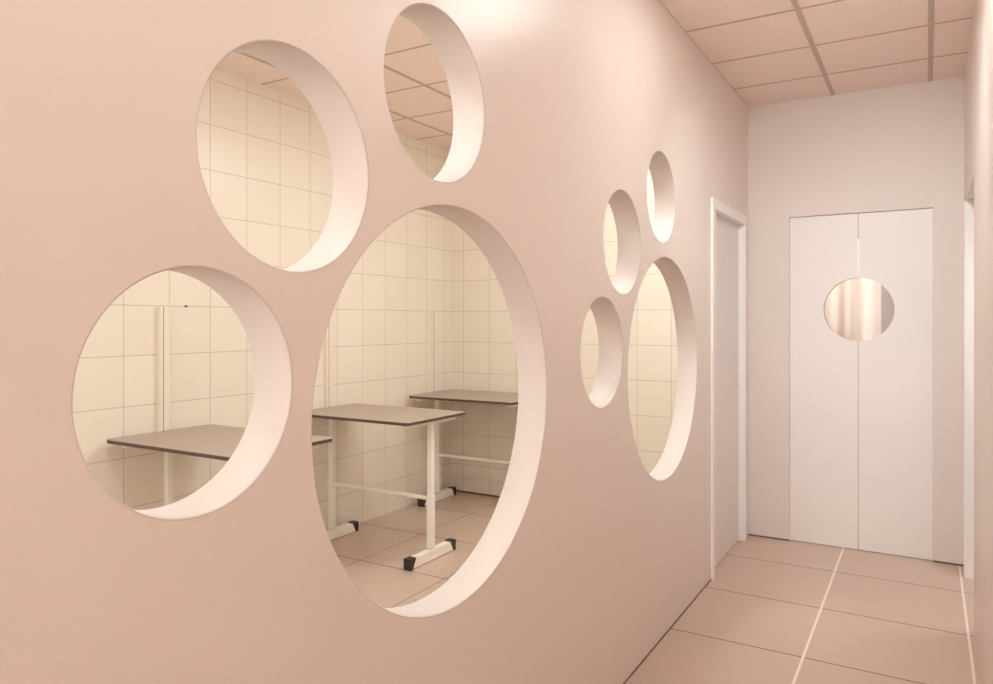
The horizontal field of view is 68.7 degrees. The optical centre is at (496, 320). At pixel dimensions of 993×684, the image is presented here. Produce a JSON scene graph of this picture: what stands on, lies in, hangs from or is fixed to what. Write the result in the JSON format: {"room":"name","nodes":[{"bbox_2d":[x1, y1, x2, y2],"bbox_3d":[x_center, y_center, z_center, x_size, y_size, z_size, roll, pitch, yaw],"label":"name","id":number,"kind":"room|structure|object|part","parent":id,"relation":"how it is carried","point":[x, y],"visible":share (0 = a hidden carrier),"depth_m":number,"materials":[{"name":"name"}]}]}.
{"room":"pet grooming corridor","nodes":[
{"label":"pet grooming corridor","id":0,"kind":"room"},
{"bbox_2d":[72,68,450,529],"bbox_3d":[-1.635,0.000,3.978,0.100,2.800,4.775,0,0,31],"label":"tiled wall","id":1,"kind":"structure","parent":0,"point":[264,157],"depth_m":4.37,"materials":[{"name":"beige tile"}]},
{"bbox_2d":[157,306,169,431],"bbox_3d":[-1.707,0.264,3.728,0.031,0.675,0.054,0,0,31],"label":"upright","id":2,"kind":"object","parent":1,"relation":"attached to","point":[163,313],"visible":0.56,"depth_m":3.71,"materials":[{"name":"beige metal"}]},
{"bbox_2d":[324,312,332,407],"bbox_3d":[-1.099,0.264,4.754,0.031,0.675,0.054,0,0,31],"label":"upright","id":3,"kind":"object","parent":1,"relation":"attached to","point":[328,339],"visible":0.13,"depth_m":4.74,"materials":[{"name":"beige metal"}]},
{"bbox_2d":[430,312,436,391],"bbox_3d":[-0.502,0.264,5.761,0.031,0.675,0.054,0,0,31],"label":"upright","id":4,"kind":"object","parent":1,"relation":"attached to","point":[433,315],"visible":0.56,"depth_m":5.74,"materials":[{"name":"beige metal"}]},
{"bbox_2d":[0,0,747,683],"bbox_3d":[-0.265,0.000,1.628,0.100,2.800,7.330,0,0,31],"label":"wall","id":5,"kind":"structure","parent":0,"point":[102,189],"depth_m":1.39,"materials":[{"name":"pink paint"}]},
{"bbox_2d":[71,265,292,520],"bbox_3d":[-0.522,0.113,1.195,0.100,0.405,0.405,0,0,31],"label":"window","id":6,"kind":"structure","parent":5,"relation":"in","point":[265,429],"depth_m":1.32,"materials":[{"name":"paint"}]},
{"bbox_2d":[196,39,368,272],"bbox_3d":[-0.418,-0.299,1.371,0.100,0.421,0.421,0,0,31],"label":"window","id":7,"kind":"structure","parent":5,"relation":"in","point":[337,117],"depth_m":1.50,"materials":[{"name":"paint"}]},
{"bbox_2d":[311,204,546,617],"bbox_3d":[-0.141,0.212,1.837,0.100,0.998,0.998,0,0,31],"label":"window","id":8,"kind":"structure","parent":5,"relation":"in","point":[508,515],"depth_m":2.14,"materials":[{"name":"paint"}]},
{"bbox_2d":[384,2,484,182],"bbox_3d":[-0.180,-0.542,1.772,0.100,0.418,0.418,0,0,31],"label":"window","id":9,"kind":"structure","parent":5,"relation":"in","point":[452,48],"depth_m":1.91,"materials":[{"name":"paint"}]},
{"bbox_2d":[580,296,622,407],"bbox_3d":[0.342,0.113,2.652,0.100,0.404,0.404,0,0,31],"label":"window","id":10,"kind":"structure","parent":5,"relation":"in","point":[610,337],"depth_m":2.79,"materials":[{"name":"paint"}]},
{"bbox_2d":[603,189,640,294],"bbox_3d":[0.445,-0.303,2.825,0.100,0.405,0.405,0,0,31],"label":"window","id":11,"kind":"structure","parent":5,"relation":"in","point":[622,206],"depth_m":2.97,"materials":[{"name":"paint"}]},
{"bbox_2d":[648,150,675,242],"bbox_3d":[0.686,-0.546,3.233,0.100,0.405,0.405,0,0,31],"label":"window","id":12,"kind":"structure","parent":5,"relation":"in","point":[659,166],"depth_m":3.38,"materials":[{"name":"paint"}]},
{"bbox_2d":[628,257,696,480],"bbox_3d":[0.724,0.212,3.297,0.100,1.000,1.000,0,0,31],"label":"window","id":13,"kind":"structure","parent":5,"relation":"in","point":[678,437],"depth_m":3.64,"materials":[{"name":"paint"}]},
{"bbox_2d":[623,579,710,683],"bbox_3d":[-0.465,1.398,1.190,0.003,0.004,6.373,0,0,31],"label":"baseboard","id":14,"kind":"structure","parent":5,"relation":"attached to","point":[710,579],"depth_m":3.22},
{"bbox_2d":[711,197,746,579],"bbox_3d":[1.346,0.366,4.323,0.102,2.068,0.860,0,0,31],"label":"door","id":15,"kind":"structure","parent":5,"relation":"in","point":[728,226],"depth_m":4.39,"materials":[{"name":"white paint"}]},
{"bbox_2d":[451,169,677,495],"bbox_3d":[0.587,0.000,5.494,2.377,2.800,0.100,0,0,31],"label":"tiled wall","id":16,"kind":"structure","parent":0,"point":[483,348],"depth_m":5.76,"materials":[{"name":"beige tile"}]},
{"bbox_2d":[456,490,499,497],"bbox_3d":[0.604,1.394,5.423,2.277,0.012,0.004,0,0,31],"label":"baseboard","id":17,"kind":"structure","parent":16,"relation":"attached to","point":[456,490],"depth_m":5.87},
{"bbox_2d":[216,0,974,150],"bbox_3d":[0.338,-1.450,2.531,5.200,0.100,9.900,0,0,31],"label":"ceiling","id":18,"kind":"structure","parent":0,"point":[847,19],"depth_m":3.78,"materials":[{"name":"tile"}]},
{"bbox_2d":[236,0,972,139],"bbox_3d":[-0.197,-1.399,1.614,4.785,0.003,7.375,0,0,31],"label":"trim","id":19,"kind":"structure","parent":18,"relation":"attached to","point":[797,9],"depth_m":3.80,"materials":[{"name":"metal"}]},
{"bbox_2d":[331,491,981,683],"bbox_3d":[0.338,1.450,2.531,5.200,0.100,9.900,0,0,31],"label":"floor","id":20,"kind":"structure","parent":0,"point":[773,611],"depth_m":3.55,"materials":[{"name":"beige tile"}]},
{"bbox_2d":[107,424,331,505],"bbox_3d":[-1.317,0.980,3.466,0.900,0.840,0.590,0,0,31],"label":"table","id":21,"kind":"object","parent":20,"relation":"on","point":[219,442],"visible":0.3,"depth_m":3.44,"materials":[{"name":"grey laminate"}]},
{"bbox_2d":[312,403,464,570],"bbox_3d":[-0.721,0.980,4.470,0.900,0.840,0.590,0,0,31],"label":"table","id":22,"kind":"object","parent":20,"relation":"on","point":[407,417],"visible":0.87,"depth_m":4.37,"materials":[{"name":"beige metal"}]},
{"bbox_3d":[-1.057,1.179,4.669,0.038,0.307,0.035,0,0,31],"label":"leg","id":23,"kind":"part","parent":22,"relation":"part of","materials":[{"name":"beige metal"}]},
{"bbox_3d":[-0.386,1.179,4.271,0.038,0.307,0.035,0,0,31],"label":"leg","id":24,"kind":"part","parent":22,"relation":"part of","materials":[{"name":"beige metal"}]},
{"bbox_2d":[409,389,517,506],"bbox_3d":[-0.126,0.980,5.474,0.900,0.840,0.590,0,0,31],"label":"table","id":25,"kind":"object","parent":20,"relation":"on","point":[504,398],"visible":0.57,"depth_m":5.54,"materials":[{"name":"beige metal"}]},
{"bbox_3d":[-0.461,1.179,5.673,0.038,0.307,0.035,0,0,31],"label":"leg","id":26,"kind":"part","parent":25,"relation":"part of","materials":[{"name":"beige metal"}]},
{"bbox_2d":[748,76,963,564],"bbox_3d":[2.670,0.000,4.218,2.508,2.800,0.120,0,0,31],"label":"wall","id":27,"kind":"structure","parent":0,"point":[898,147],"depth_m":4.48,"materials":[{"name":"paint"}]},
{"bbox_2d":[748,534,963,565],"bbox_3d":[2.157,1.395,4.451,1.188,0.009,0.003,0,0,31],"label":"baseboard","id":28,"kind":"structure","parent":27,"relation":"attached to","point":[748,534],"depth_m":4.63,"materials":[{"name":"beige"}]},
{"bbox_2d":[790,208,932,559],"bbox_3d":[2.220,0.369,4.457,0.783,2.054,0.044,0,0,31],"label":"door","id":29,"kind":"structure","parent":27,"relation":"in","point":[861,412],"depth_m":4.43,"materials":[{"name":"white paint"}]},
{"bbox_2d":[881,285,893,333],"bbox_3d":[3.125,0.000,5.733,0.100,2.800,1.350,0,0,31],"label":"wall","id":30,"kind":"structure","parent":0,"point":[887,304],"depth_m":5.16,"materials":[{"name":"beige paint"}]},
{"bbox_2d":[964,0,992,683],"bbox_3d":[0.860,0.000,0.961,0.140,2.800,7.330,0,0,31],"label":"wall","id":31,"kind":"structure","parent":0,"point":[978,75],"depth_m":2.77,"materials":[{"name":"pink paint"}]},
{"bbox_2d":[964,200,973,578],"bbox_3d":[2.608,0.370,3.956,0.108,2.059,0.044,0,0,31],"label":"door","id":32,"kind":"structure","parent":31,"relation":"in","point":[968,204],"depth_m":3.95,"materials":[{"name":"white paint"}]},
{"bbox_3d":[1.704,0.000,6.110,0.100,2.800,2.150,0,0,31],"label":"wall","id":33,"kind":"structure","parent":0,"visible":0},
{"bbox_2d":[825,278,880,340],"bbox_3d":[2.633,0.020,6.289,1.305,2.720,0.045,0,0,31],"label":"curtain","id":34,"kind":"object","parent":33,"relation":"hanging from","point":[853,307],"visible":0.05,"depth_m":6.07,"materials":[{"name":"beige fabric"}]}
]}

